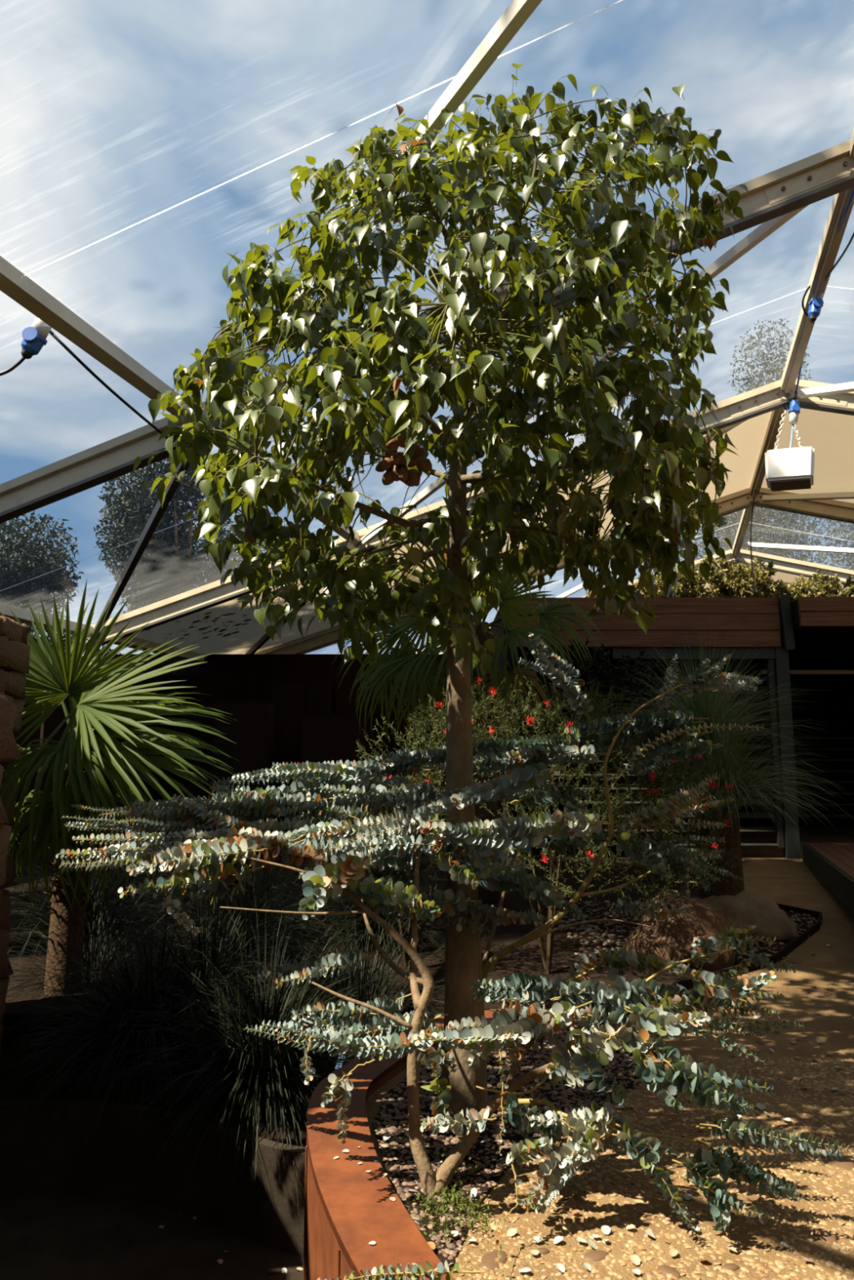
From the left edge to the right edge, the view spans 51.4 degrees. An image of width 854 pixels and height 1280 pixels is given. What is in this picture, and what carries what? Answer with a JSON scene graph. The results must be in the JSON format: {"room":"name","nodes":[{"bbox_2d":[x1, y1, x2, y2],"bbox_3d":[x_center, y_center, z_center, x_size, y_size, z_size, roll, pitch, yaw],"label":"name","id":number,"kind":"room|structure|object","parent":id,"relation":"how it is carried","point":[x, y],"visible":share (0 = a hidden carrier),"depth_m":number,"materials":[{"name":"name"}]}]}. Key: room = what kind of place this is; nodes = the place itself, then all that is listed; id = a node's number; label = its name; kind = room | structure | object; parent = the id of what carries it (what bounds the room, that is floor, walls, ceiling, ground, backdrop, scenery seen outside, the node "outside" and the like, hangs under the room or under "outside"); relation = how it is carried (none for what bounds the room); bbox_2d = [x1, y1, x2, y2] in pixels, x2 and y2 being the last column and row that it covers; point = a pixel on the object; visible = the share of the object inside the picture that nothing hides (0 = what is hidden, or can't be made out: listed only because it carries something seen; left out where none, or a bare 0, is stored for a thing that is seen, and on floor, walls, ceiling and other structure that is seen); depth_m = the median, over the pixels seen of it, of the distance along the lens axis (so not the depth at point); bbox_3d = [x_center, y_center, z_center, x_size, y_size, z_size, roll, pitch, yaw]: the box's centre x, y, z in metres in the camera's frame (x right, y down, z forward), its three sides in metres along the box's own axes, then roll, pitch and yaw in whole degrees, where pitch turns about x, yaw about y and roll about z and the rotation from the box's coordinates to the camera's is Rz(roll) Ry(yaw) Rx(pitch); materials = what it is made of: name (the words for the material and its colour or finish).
{"room":"greenhouse garden","nodes":[
{"label":"greenhouse garden","id":0,"kind":"room"},
{"bbox_2d":[8,653,177,858],"bbox_3d":[-5.913,1.727,11.952,0.060,3.500,31.940,-2,-9,15],"label":"wall","id":1,"kind":"structure","parent":0,"point":[48,726],"depth_m":13.44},
{"bbox_2d":[0,1193,303,1279],"bbox_3d":[-19.900,2.049,-1.518,40.200,0.001,13.600,0,-8,0],"label":"floor","id":2,"kind":"structure","parent":0,"point":[43,1236],"depth_m":4.27,"materials":[{"name":"concrete"}]},
{"bbox_2d":[0,694,22,889],"bbox_3d":[-2.425,1.347,2.700,0.500,2.698,4.034,0,-8,0],"label":"stone wall","id":3,"kind":"structure","parent":2,"relation":"on","point":[9,750],"depth_m":4.67,"materials":[{"name":"black stone"}]},
{"bbox_2d":[0,1099,305,1257],"bbox_3d":[-1.956,2.746,4.631,2.862,0.470,0.532,-1,-9,7],"label":"wall","id":4,"kind":"structure","parent":2,"relation":"on","point":[265,1213],"depth_m":4.69,"materials":[{"name":"concrete"}]},
{"bbox_2d":[217,1258,222,1263],"bbox_3d":[-0.959,2.884,4.120,0.026,0.007,0.035,6,-10,-34],"label":"fallen leaf","id":5,"kind":"object","parent":2,"relation":"on","point":[220,1260],"visible":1,"depth_m":4.12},
{"bbox_2d":[281,1267,287,1273],"bbox_3d":[-0.649,2.873,4.040,0.026,0.015,0.031,3,-9,-21],"label":"fallen leaf","id":6,"kind":"object","parent":2,"relation":"on","point":[283,1269],"visible":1,"depth_m":4.04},
{"bbox_2d":[302,1008,508,1279],"bbox_3d":[0.042,2.434,3.606,1.157,0.785,4.050,0,-8,0],"label":"retaining wall","id":7,"kind":"structure","parent":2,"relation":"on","point":[348,1207],"depth_m":3.23,"materials":[{"name":"metal"}]},
{"bbox_2d":[0,1013,432,1147],"bbox_3d":[-4.200,2.636,5.522,9.600,0.090,2.700,0,-8,0],"label":"planting bed","id":8,"kind":"object","parent":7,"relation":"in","point":[24,1094],"visible":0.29,"depth_m":5.10,"materials":[{"name":"soil"}]},
{"bbox_2d":[1,875,204,1062],"bbox_3d":[-2.505,2.374,6.624,2.118,1.351,2.171,2,-9,-12],"label":"clump","id":9,"kind":"object","parent":8,"relation":"on","point":[92,947],"visible":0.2,"depth_m":6.51,"materials":[{"name":"green plant"}]},
{"bbox_2d":[0,579,238,1031],"bbox_3d":[-2.453,1.149,6.452,2.515,3.126,1.727,-8,-12,43],"label":"fan palm","id":10,"kind":"object","parent":8,"relation":"on","point":[78,777],"visible":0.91,"depth_m":6.05,"materials":[{"name":"green plant"}]},
{"bbox_2d":[0,893,319,1189],"bbox_3d":[-1.728,2.201,5.643,2.369,1.504,2.387,3,-9,-19],"label":"clump","id":11,"kind":"object","parent":8,"relation":"on","point":[138,1008],"visible":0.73,"depth_m":5.27,"materials":[{"name":"green plant"}]},
{"bbox_2d":[22,865,361,1105],"bbox_3d":[-1.495,2.241,6.138,2.440,1.534,2.473,-2,-9,16],"label":"clump","id":12,"kind":"object","parent":8,"relation":"on","point":[213,956],"visible":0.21,"depth_m":6.00,"materials":[{"name":"green plant"}]},
{"bbox_2d":[56,897,435,1214],"bbox_3d":[-0.917,2.224,5.215,2.212,1.378,2.140,-2,-9,11],"label":"clump","id":13,"kind":"object","parent":8,"relation":"on","point":[260,1063],"visible":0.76,"depth_m":4.93,"materials":[{"name":"green plant"}]},
{"bbox_2d":[223,893,488,1099],"bbox_3d":[-0.486,2.255,5.932,2.032,1.312,2.102,-4,-9,26],"label":"clump","id":14,"kind":"object","parent":8,"relation":"on","point":[360,976],"visible":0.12,"depth_m":5.90,"materials":[{"name":"green plant"}]},
{"bbox_2d":[388,1196,395,1200],"bbox_3d":[-0.122,1.961,3.113,0.022,0.005,0.029,6,-10,-34],"label":"fallen leaf","id":15,"kind":"object","parent":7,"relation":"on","point":[392,1198],"visible":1,"depth_m":3.12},
{"bbox_2d":[102,653,446,835],"bbox_3d":[-3.791,2.135,16.566,10.419,3.750,0.200,0,-8,0],"label":"wall","id":16,"kind":"structure","parent":0,"point":[245,677],"depth_m":16.68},
{"bbox_2d":[365,826,853,1279],"bbox_3d":[0.000,5.189,25.514,80.000,0.359,68.000,0,-8,0],"label":"gravel path","id":17,"kind":"structure","parent":0,"point":[614,1191],"depth_m":3.50,"materials":[{"name":"gravel"}]},
{"bbox_2d":[0,510,120,653],"bbox_3d":[-10.440,0.876,20.794,7.023,7.685,4.452,-6,-10,33],"label":"tree","id":18,"kind":"object","parent":17,"relation":"on","point":[21,561],"visible":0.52,"depth_m":20.11,"materials":[{"name":"green plant"}]},
{"bbox_2d":[93,413,242,613],"bbox_3d":[-6.233,-0.356,22.485,4.056,10.636,3.467,0,-8,-3],"label":"tree","id":19,"kind":"object","parent":17,"relation":"on","point":[165,570],"visible":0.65,"depth_m":22.09,"materials":[{"name":"green plant"}]},
{"bbox_2d":[177,675,222,839],"bbox_3d":[-3.988,2.099,15.560,0.563,2.926,0.620,0,-8,0],"label":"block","id":20,"kind":"object","parent":17,"relation":"on","point":[211,685],"visible":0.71,"depth_m":15.37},
{"bbox_2d":[211,701,275,837],"bbox_3d":[-2.929,2.174,14.134,0.863,2.357,0.620,0,-8,0],"label":"wall panel","id":21,"kind":"object","parent":17,"relation":"on","point":[252,733],"visible":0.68,"depth_m":13.93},
{"bbox_2d":[300,713,368,848],"bbox_3d":[-1.510,2.314,14.518,1.030,2.194,0.620,0,-8,0],"label":"wall panel","id":22,"kind":"object","parent":17,"relation":"on","point":[326,737],"visible":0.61,"depth_m":14.33,"materials":[{"name":"black"}]},
{"bbox_2d":[3,838,822,1013],"bbox_3d":[-3.900,3.003,10.927,16.200,0.350,10.500,0,-8,0],"label":"bed","id":23,"kind":"object","parent":17,"relation":"on","point":[570,942],"visible":0.28,"depth_m":7.72,"materials":[{"name":"soil"}]},
{"bbox_2d":[0,615,30,1057],"bbox_3d":[-2.951,1.192,5.077,0.554,2.904,1.775,0,-8,0],"label":"stone wall","id":24,"kind":"structure","parent":23,"relation":"on","point":[15,650],"depth_m":5.82,"materials":[{"name":"black"}]},
{"bbox_2d":[2,831,202,957],"bbox_3d":[-3.098,2.186,8.064,2.515,1.572,2.565,8,-12,-44],"label":"clump","id":25,"kind":"object","parent":23,"relation":"on","point":[100,882],"visible":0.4,"depth_m":7.83,"materials":[{"name":"green plant"}]},
{"bbox_2d":[113,863,375,975],"bbox_3d":[-1.478,2.125,7.434,2.333,1.471,2.388,3,-9,-19],"label":"clump","id":26,"kind":"object","parent":23,"relation":"on","point":[267,899],"visible":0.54,"depth_m":7.29,"materials":[{"name":"green plant"}]},
{"bbox_2d":[282,867,485,966],"bbox_3d":[-0.388,2.261,7.660,1.967,1.151,1.963,-3,-9,21],"label":"clump","id":27,"kind":"object","parent":23,"relation":"on","point":[376,929],"visible":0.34,"depth_m":7.39,"materials":[{"name":"green plant"}]},
{"bbox_2d":[322,693,483,970],"bbox_3d":[-0.152,1.452,6.816,1.281,2.145,1.182,3,-9,-21],"label":"bush","id":28,"kind":"object","parent":23,"relation":"on","point":[428,743],"visible":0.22,"depth_m":7.00,"materials":[{"name":"green plant"}]},
{"bbox_2d":[332,532,606,903],"bbox_3d":[0.434,0.660,9.377,3.000,4.253,1.719,0,-8,0],"label":"fan palm","id":29,"kind":"object","parent":23,"relation":"on","point":[388,665],"visible":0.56,"depth_m":9.26,"materials":[{"name":"green plant"}]},
{"bbox_2d":[423,675,648,974],"bbox_3d":[0.875,1.399,6.905,1.823,2.273,1.459,0,-8,0],"label":"bush","id":30,"kind":"object","parent":23,"relation":"on","point":[546,954],"visible":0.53,"depth_m":6.85,"materials":[{"name":"green plant"}]},
{"bbox_2d":[435,702,444,707],"bbox_3d":[0.096,0.505,6.912,0.066,0.050,0.041,3,-9,-22],"label":"flower","id":31,"kind":"object","parent":30,"relation":"on","point":[437,703],"depth_m":6.91,"materials":[{"name":"red plant"}]},
{"bbox_2d":[487,725,495,733],"bbox_3d":[0.471,0.656,6.457,0.060,0.066,0.052,-8,-11,42],"label":"flower","id":32,"kind":"object","parent":30,"relation":"on","point":[491,731],"depth_m":6.46,"materials":[{"name":"red plant"}]},
{"bbox_2d":[526,715,533,724],"bbox_3d":[0.750,0.577,6.424,0.055,0.062,0.047,0,-8,0],"label":"flower","id":33,"kind":"object","parent":30,"relation":"on","point":[531,719],"depth_m":6.43,"materials":[{"name":"red plant"}]},
{"bbox_2d":[539,854,548,862],"bbox_3d":[0.841,1.565,6.345,0.063,0.062,0.052,-2,-9,16],"label":"flower","id":34,"kind":"object","parent":30,"relation":"on","point":[544,857],"depth_m":6.34,"materials":[{"name":"red plant"}]},
{"bbox_2d":[585,850,594,857],"bbox_3d":[1.170,1.533,6.352,0.059,0.057,0.051,7,-11,-41],"label":"flower","id":35,"kind":"object","parent":30,"relation":"on","point":[588,855],"depth_m":6.35,"materials":[{"name":"red plant"}]},
{"bbox_2d":[499,635,672,881],"bbox_3d":[1.948,1.381,10.748,2.099,2.947,0.960,-1,-9,6],"label":"shrub","id":36,"kind":"object","parent":23,"relation":"on","point":[602,666],"visible":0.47,"depth_m":10.75,"materials":[{"name":"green plant"}]},
{"bbox_2d":[561,698,749,926],"bbox_3d":[1.846,1.483,7.056,1.363,2.103,1.387,-4,-9,26],"label":"bush","id":37,"kind":"object","parent":23,"relation":"on","point":[653,799],"visible":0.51,"depth_m":6.99,"materials":[{"name":"green plant"}]},
{"bbox_2d":[724,782,733,788],"bbox_3d":[2.306,1.115,6.787,0.060,0.048,0.058,-4,-9,25],"label":"flower","id":38,"kind":"object","parent":37,"relation":"on","point":[728,786],"depth_m":6.78,"materials":[{"name":"red plant"}]},
{"bbox_2d":[623,888,735,971],"bbox_3d":[1.999,2.295,7.036,0.740,0.606,0.767,4,-9,-23],"label":"boulder","id":39,"kind":"object","parent":23,"relation":"on","point":[673,938],"visible":0.49,"depth_m":6.83,"materials":[{"name":"brown stone"}]},
{"bbox_2d":[591,618,834,899],"bbox_3d":[2.711,1.220,8.595,2.379,2.932,2.392,-3,-9,19],"label":"tree","id":40,"kind":"object","parent":23,"relation":"on","point":[700,707],"visible":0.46,"depth_m":8.47,"materials":[{"name":"green plant"}]},
{"bbox_2d":[614,686,850,897],"bbox_3d":[2.668,1.459,8.071,2.224,2.364,2.242,0,-8,0],"label":"tree","id":41,"kind":"object","parent":23,"relation":"on","point":[726,775],"visible":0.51,"depth_m":7.91,"materials":[{"name":"green plant"}]},
{"bbox_2d":[702,890,798,941],"bbox_3d":[2.776,2.410,7.889,0.892,0.391,0.712,0,-8,0],"label":"boulder","id":42,"kind":"object","parent":23,"relation":"on","point":[744,908],"visible":0.56,"depth_m":7.62,"materials":[{"name":"grey stone"}]},
{"bbox_2d":[792,921,798,930],"bbox_3d":[3.266,2.585,8.044,0.197,0.095,0.214,-6,-10,34],"label":"boulder","id":43,"kind":"object","parent":23,"relation":"on","point":[794,923],"visible":0.13,"depth_m":7.98,"materials":[{"name":"stone"}]},
{"bbox_2d":[0,0,853,667],"bbox_3d":[3.761,-0.362,8.949,21.086,6.650,31.945,-2,-9,15],"label":"roof","id":44,"kind":"structure","parent":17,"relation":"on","point":[209,616],"depth_m":11.31,"materials":[{"name":"clear glass"},{"name":"cream aluminium"},{"name":"aluminium"}]},
{"bbox_2d":[0,317,282,526],"bbox_3d":[-2.294,-1.671,8.012,0.588,1.326,3.517,-5,-10,32],"label":"lead","id":45,"kind":"object","parent":44,"relation":"hanging from","point":[34,336],"visible":0.62,"depth_m":6.68,"materials":[{"name":"grey"}]},
{"bbox_2d":[666,541,671,597],"bbox_3d":[3.571,-1.131,13.100,0.062,1.026,0.240,0,-8,0],"label":"hanging cable","id":46,"kind":"object","parent":44,"relation":"hanging from","point":[670,585],"visible":0.23,"depth_m":13.06,"materials":[{"name":"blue plastic"}]},
{"bbox_2d":[671,568,677,597],"bbox_3d":[3.653,-1.165,13.136,0.052,1.097,0.179,4,-9,-26],"label":"cable","id":47,"kind":"object","parent":44,"relation":"hanging from","point":[674,568],"visible":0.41,"depth_m":13.08,"materials":[{"name":"blue plastic"}]},
{"bbox_2d":[749,488,755,596],"bbox_3d":[5.112,-1.480,13.861,0.139,1.826,1.102,-3,-9,21],"label":"cable","id":48,"kind":"object","parent":44,"relation":"hanging from","point":[753,588],"visible":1,"depth_m":13.97,"materials":[{"name":"black plastic"}]},
{"bbox_2d":[764,322,814,491],"bbox_3d":[4.280,-2.735,10.525,0.585,1.454,1.952,-3,-9,22],"label":"hanging light","id":49,"kind":"object","parent":44,"relation":"hanging from","point":[788,468],"visible":0.97,"depth_m":10.99,"materials":[{"name":"white plastic"}]},
{"bbox_2d":[801,186,853,322],"bbox_3d":[3.718,-3.587,8.051,0.227,0.363,2.335,-2,-9,13],"label":"lead","id":50,"kind":"object","parent":44,"relation":"hanging from","point":[815,304],"visible":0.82,"depth_m":9.03,"materials":[{"name":"grey"}]},
{"bbox_2d":[133,63,749,1119],"bbox_3d":[0.141,-0.529,4.479,3.181,5.775,2.788,1,-8,-5],"label":"tree","id":51,"kind":"object","parent":17,"relation":"on","point":[361,345],"visible":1,"depth_m":4.06,"materials":[{"name":"green plant"}]},
{"bbox_2d":[446,1198,495,1231],"bbox_3d":[0.151,1.987,3.061,0.166,0.072,0.151,0,-8,0],"label":"weed","id":52,"kind":"object","parent":17,"relation":"on","point":[470,1225],"visible":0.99,"depth_m":3.05,"materials":[{"name":"green plant"}]},
{"bbox_2d":[371,1017,642,1271],"bbox_3d":[0.336,2.196,4.273,1.091,0.031,2.995,-5,-10,30],"label":"gravel bed","id":53,"kind":"object","parent":17,"relation":"on","point":[392,1117],"visible":0.36,"depth_m":3.81,"materials":[{"name":"gravel"}]},
{"bbox_2d":[382,1133,391,1140],"bbox_3d":[-0.168,2.098,3.749,0.035,0.013,0.038,-2,-9,15],"label":"fallen leaf","id":54,"kind":"object","parent":53,"relation":"on","point":[385,1136],"visible":1,"depth_m":3.75,"materials":[{"name":"white plant"}]},
{"bbox_2d":[426,1241,435,1249],"bbox_3d":[0.013,1.970,2.888,0.027,0.010,0.041,5,-10,-30],"label":"fallen leaf","id":55,"kind":"object","parent":53,"relation":"on","point":[432,1245],"visible":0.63,"depth_m":2.89,"materials":[{"name":"orange plant"}]},
{"bbox_2d":[407,1191,456,1226],"bbox_3d":[0.023,1.999,3.138,0.180,0.076,0.194,-3,-9,20],"label":"weed","id":56,"kind":"object","parent":53,"relation":"on","point":[432,1206],"visible":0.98,"depth_m":3.14,"materials":[{"name":"green plant"}]},
{"bbox_2d":[420,1214,468,1239],"bbox_3d":[0.056,1.986,2.995,0.163,0.061,0.155,0,-8,0],"label":"weed","id":57,"kind":"object","parent":53,"relation":"on","point":[436,1220],"visible":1,"depth_m":3.00,"materials":[{"name":"green plant"}]},
{"bbox_2d":[413,1179,476,1213],"bbox_3d":[0.072,2.014,3.220,0.195,0.065,0.163,-5,-10,31],"label":"weed","id":58,"kind":"object","parent":53,"relation":"on","point":[451,1192],"visible":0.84,"depth_m":3.22,"materials":[{"name":"green plant"}]},
{"bbox_2d":[55,748,849,1279],"bbox_3d":[-0.130,1.336,4.103,2.394,1.714,3.777,8,-12,-44],"label":"shrub","id":59,"kind":"object","parent":53,"relation":"on","point":[239,846],"visible":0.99,"depth_m":3.66,"materials":[{"name":"green plant"}]},
{"bbox_2d":[450,1230,458,1236],"bbox_3d":[0.092,1.983,2.967,0.027,0.007,0.028,7,-11,-39],"label":"fallen leaf","id":60,"kind":"object","parent":53,"relation":"on","point":[455,1233],"visible":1,"depth_m":2.97,"materials":[{"name":"white plant"}]},
{"bbox_2d":[435,1154,478,1184],"bbox_3d":[0.107,2.039,3.423,0.151,0.079,0.174,-5,-10,31],"label":"weed","id":61,"kind":"object","parent":53,"relation":"on","point":[469,1157],"visible":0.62,"depth_m":3.41,"materials":[{"name":"green plant"}]},
{"bbox_2d":[444,1187,493,1222],"bbox_3d":[0.130,1.995,3.140,0.207,0.080,0.162,2,-9,-13],"label":"weed","id":62,"kind":"object","parent":53,"relation":"on","point":[472,1203],"visible":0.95,"depth_m":3.13,"materials":[{"name":"green plant"}]},
{"bbox_2d":[470,1187,476,1198],"bbox_3d":[0.170,2.025,3.252,0.025,0.024,0.029,1,-9,-7],"label":"fallen leaf","id":63,"kind":"object","parent":53,"relation":"on","point":[473,1191],"visible":0.84,"depth_m":3.25,"materials":[{"name":"white plant"}]},
{"bbox_2d":[383,631,764,979],"bbox_3d":[0.963,0.965,4.958,2.282,2.072,1.455,2,-9,-11],"label":"shrub","id":64,"kind":"object","parent":53,"relation":"on","point":[646,729],"visible":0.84,"depth_m":4.90,"materials":[{"name":"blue plant"}]},
{"bbox_2d":[622,902,822,1022],"bbox_3d":[2.572,2.505,7.176,0.914,0.306,4.375,-4,-10,28],"label":"edging","id":65,"kind":"object","parent":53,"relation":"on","point":[792,945],"visible":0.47,"depth_m":7.28,"materials":[{"name":"brown metal"}]},
{"bbox_2d":[506,1228,516,1236],"bbox_3d":[0.287,2.003,3.001,0.034,0.013,0.035,-1,-9,7],"label":"fallen leaf","id":66,"kind":"object","parent":17,"relation":"on","point":[511,1232],"visible":1,"depth_m":3.00,"materials":[{"name":"beige plant"}]},
{"bbox_2d":[519,1267,530,1271],"bbox_3d":[0.305,1.968,2.772,0.038,0.010,0.030,-4,-10,27],"label":"fallen leaf","id":67,"kind":"object","parent":17,"relation":"on","point":[524,1269],"visible":1,"depth_m":2.78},
{"bbox_2d":[529,1249,538,1254],"bbox_3d":[0.348,1.984,2.878,0.030,0.005,0.035,1,-8,-5],"label":"fallen leaf","id":68,"kind":"object","parent":17,"relation":"on","point":[532,1251],"visible":1,"depth_m":2.88,"materials":[{"name":"beige plant"}]},
{"bbox_2d":[533,1235,542,1242],"bbox_3d":[0.368,1.994,2.955,0.032,0.008,0.035,1,-9,-6],"label":"fallen leaf","id":69,"kind":"object","parent":17,"relation":"on","point":[536,1239],"visible":1,"depth_m":2.96,"materials":[{"name":"beige plant"}]},
{"bbox_2d":[553,1235,563,1244],"bbox_3d":[0.435,1.995,2.950,0.032,0.014,0.032,-4,-9,27],"label":"fallen leaf","id":70,"kind":"object","parent":17,"relation":"on","point":[557,1239],"visible":1,"depth_m":2.96,"materials":[{"name":"white plant"}]},
{"bbox_2d":[555,1263,564,1272],"bbox_3d":[0.418,1.970,2.784,0.027,0.013,0.031,7,-11,-38],"label":"fallen leaf","id":71,"kind":"object","parent":17,"relation":"on","point":[559,1266],"visible":1,"depth_m":2.79,"materials":[{"name":"white plant"}]},
{"bbox_2d":[571,1209,580,1214],"bbox_3d":[0.526,2.022,3.136,0.031,0.011,0.023,1,-8,-4],"label":"fallen leaf","id":72,"kind":"object","parent":17,"relation":"on","point":[575,1211],"visible":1,"depth_m":3.14,"materials":[{"name":"orange plant"}]},
{"bbox_2d":[576,1237,586,1243],"bbox_3d":[0.514,1.993,2.946,0.033,0.010,0.034,-6,-11,37],"label":"fallen leaf","id":73,"kind":"object","parent":17,"relation":"on","point":[580,1239],"visible":1,"depth_m":2.95,"materials":[{"name":"beige plant"}]},
{"bbox_2d":[582,1262,591,1271],"bbox_3d":[0.505,1.972,2.793,0.025,0.014,0.025,2,-9,-10],"label":"fallen leaf","id":74,"kind":"object","parent":17,"relation":"on","point":[586,1265],"visible":1,"depth_m":2.80,"materials":[{"name":"white plant"}]},
{"bbox_2d":[587,1239,596,1248],"bbox_3d":[0.545,1.992,2.925,0.030,0.021,0.036,-3,-9,18],"label":"fallen leaf","id":75,"kind":"object","parent":17,"relation":"on","point":[590,1242],"visible":1,"depth_m":2.93,"materials":[{"name":"beige plant"}]},
{"bbox_2d":[591,1233,600,1237],"bbox_3d":[0.567,1.998,2.976,0.030,0.006,0.030,3,-9,-19],"label":"fallen leaf","id":76,"kind":"object","parent":17,"relation":"on","point":[593,1235],"visible":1,"depth_m":2.98,"materials":[{"name":"plant"}]},
{"bbox_2d":[600,1225,610,1234],"bbox_3d":[0.608,2.004,3.015,0.033,0.013,0.033,-5,-10,32],"label":"fallen leaf","id":77,"kind":"object","parent":17,"relation":"on","point":[606,1229],"visible":1,"depth_m":3.02,"materials":[{"name":"white plant"}]},
{"bbox_2d":[612,1137,619,1143],"bbox_3d":[0.799,2.114,3.749,0.035,0.018,0.035,-1,-9,8],"label":"fallen leaf","id":78,"kind":"object","parent":17,"relation":"on","point":[615,1140],"visible":0.63,"depth_m":3.75,"materials":[{"name":"grey plant"}]},
{"bbox_2d":[616,1104,624,1108],"bbox_3d":[0.899,2.170,4.130,0.039,0.006,0.039,-3,-9,19],"label":"fallen leaf","id":79,"kind":"object","parent":17,"relation":"on","point":[618,1106],"visible":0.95,"depth_m":4.13,"materials":[{"name":"plant"}]},
{"bbox_2d":[626,1224,635,1229],"bbox_3d":[0.694,2.006,3.033,0.032,0.009,0.032,8,-11,-41],"label":"fallen leaf","id":80,"kind":"object","parent":17,"relation":"on","point":[628,1226],"visible":1,"depth_m":3.04,"materials":[{"name":"beige plant"}]},
{"bbox_2d":[629,1254,640,1265],"bbox_3d":[0.662,1.976,2.829,0.035,0.013,0.037,-1,-8,5],"label":"fallen leaf","id":81,"kind":"object","parent":17,"relation":"on","point":[634,1259],"visible":1,"depth_m":2.83,"materials":[{"name":"beige plant"}]},
{"bbox_2d":[631,1268,640,1275],"bbox_3d":[0.651,1.966,2.763,0.028,0.007,0.029,1,-9,-10],"label":"fallen leaf","id":82,"kind":"object","parent":17,"relation":"on","point":[637,1271],"visible":1,"depth_m":2.77,"materials":[{"name":"white plant"}]},
{"bbox_2d":[644,1229,655,1238],"bbox_3d":[0.750,1.999,2.985,0.035,0.017,0.037,3,-9,-22],"label":"fallen leaf","id":83,"kind":"object","parent":17,"relation":"on","point":[649,1233],"visible":1,"depth_m":2.99,"materials":[{"name":"beige plant"}]},
{"bbox_2d":[489,594,853,858],"bbox_3d":[5.809,1.860,16.237,9.381,3.997,7.932,0,-8,0],"label":"building","id":84,"kind":"structure","parent":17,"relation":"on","point":[812,637],"depth_m":12.92,"materials":[{"name":"black wood"}]},
{"bbox_2d":[582,582,648,597],"bbox_3d":[3.693,-0.587,17.249,1.409,1.309,0.941,0,-8,0],"label":"shrub","id":85,"kind":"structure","parent":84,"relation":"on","point":[588,594],"depth_m":17.21,"materials":[{"name":"green plant"}]},
{"bbox_2d":[633,555,728,597],"bbox_3d":[4.974,-0.817,17.576,1.946,1.860,1.072,2,-9,-10],"label":"shrub","id":86,"kind":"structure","parent":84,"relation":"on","point":[698,580],"depth_m":17.42,"materials":[{"name":"green plant"}]},
{"bbox_2d":[706,555,779,597],"bbox_3d":[6.345,-0.803,17.706,1.468,1.867,0.992,0,-8,0],"label":"shrub","id":87,"kind":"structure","parent":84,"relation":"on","point":[741,577],"depth_m":17.57,"materials":[{"name":"green plant"}]},
{"bbox_2d":[750,568,853,602],"bbox_3d":[7.587,-0.623,17.899,2.310,1.575,1.068,0,-8,0],"label":"shrub","id":88,"kind":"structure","parent":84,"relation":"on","point":[826,587],"depth_m":17.75,"materials":[{"name":"green plant"}]},
{"bbox_2d":[668,1248,678,1256],"bbox_3d":[0.797,1.982,2.872,0.029,0.008,0.036,-5,-10,30],"label":"fallen leaf","id":89,"kind":"object","parent":17,"relation":"on","point":[673,1252],"visible":1,"depth_m":2.87,"materials":[{"name":"beige plant"}]},
{"bbox_2d":[684,1193,692,1199],"bbox_3d":[0.956,2.039,3.253,0.029,0.008,0.031,0,-8,0],"label":"fallen leaf","id":90,"kind":"object","parent":17,"relation":"on","point":[686,1196],"visible":1,"depth_m":3.25,"materials":[{"name":"plant"}]},
{"bbox_2d":[691,1224,700,1231],"bbox_3d":[0.911,2.005,3.027,0.029,0.009,0.039,6,-11,-37],"label":"fallen leaf","id":91,"kind":"object","parent":17,"relation":"on","point":[694,1227],"visible":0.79,"depth_m":3.03,"materials":[{"name":"beige plant"}]},
{"bbox_2d":[726,1244,737,1252],"bbox_3d":[0.996,1.986,2.896,0.034,0.008,0.031,-1,-9,6],"label":"fallen leaf","id":92,"kind":"object","parent":17,"relation":"on","point":[731,1247],"visible":1,"depth_m":2.90,"materials":[{"name":"beige plant"}]},
{"bbox_2d":[675,318,836,567],"bbox_3d":[11.119,-2.401,30.835,5.443,17.123,6.208,1,-9,-7],"label":"tree","id":93,"kind":"object","parent":17,"relation":"on","point":[763,515],"visible":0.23,"depth_m":29.92,"materials":[{"name":"green plant"}]},
{"bbox_2d":[755,1102,765,1110],"bbox_3d":[1.552,2.168,4.127,0.042,0.015,0.042,7,-11,-38],"label":"fallen leaf","id":94,"kind":"object","parent":17,"relation":"on","point":[762,1106],"visible":1,"depth_m":4.13,"materials":[{"name":"grey plant"}]},
{"bbox_2d":[758,1215,768,1225],"bbox_3d":[1.168,2.013,3.079,0.029,0.018,0.033,2,-9,-16],"label":"fallen leaf","id":95,"kind":"object","parent":17,"relation":"on","point":[765,1221],"visible":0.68,"depth_m":3.08,"materials":[{"name":"plant"}]},
{"bbox_2d":[780,1241,787,1247],"bbox_3d":[1.176,1.991,2.925,0.022,0.004,0.028,3,-9,-18],"label":"fallen leaf","id":96,"kind":"object","parent":17,"relation":"on","point":[784,1244],"visible":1,"depth_m":2.93,"materials":[{"name":"grey plant"}]},
{"bbox_2d":[802,1257,813,1262],"bbox_3d":[1.214,1.977,2.830,0.035,0.010,0.028,2,-9,-13],"label":"fallen leaf","id":97,"kind":"object","parent":17,"relation":"on","point":[803,1258],"visible":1,"depth_m":2.83,"materials":[{"name":"plant"}]},
{"bbox_2d":[800,842,853,913],"bbox_3d":[5.722,2.295,8.018,3.651,0.280,7.500,-3,-9,17],"label":"deck","id":98,"kind":"object","parent":17,"relation":"on","point":[832,864],"visible":0.97,"depth_m":9.71,"materials":[{"name":"brown wood"}]},
{"bbox_2d":[814,519,853,570],"bbox_3d":[17.674,0.303,34.311,7.814,12.796,5.890,4,-9,-24],"label":"tree","id":99,"kind":"object","parent":17,"relation":"on","point":[851,535],"visible":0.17,"depth_m":34.66,"materials":[{"name":"green plant"}]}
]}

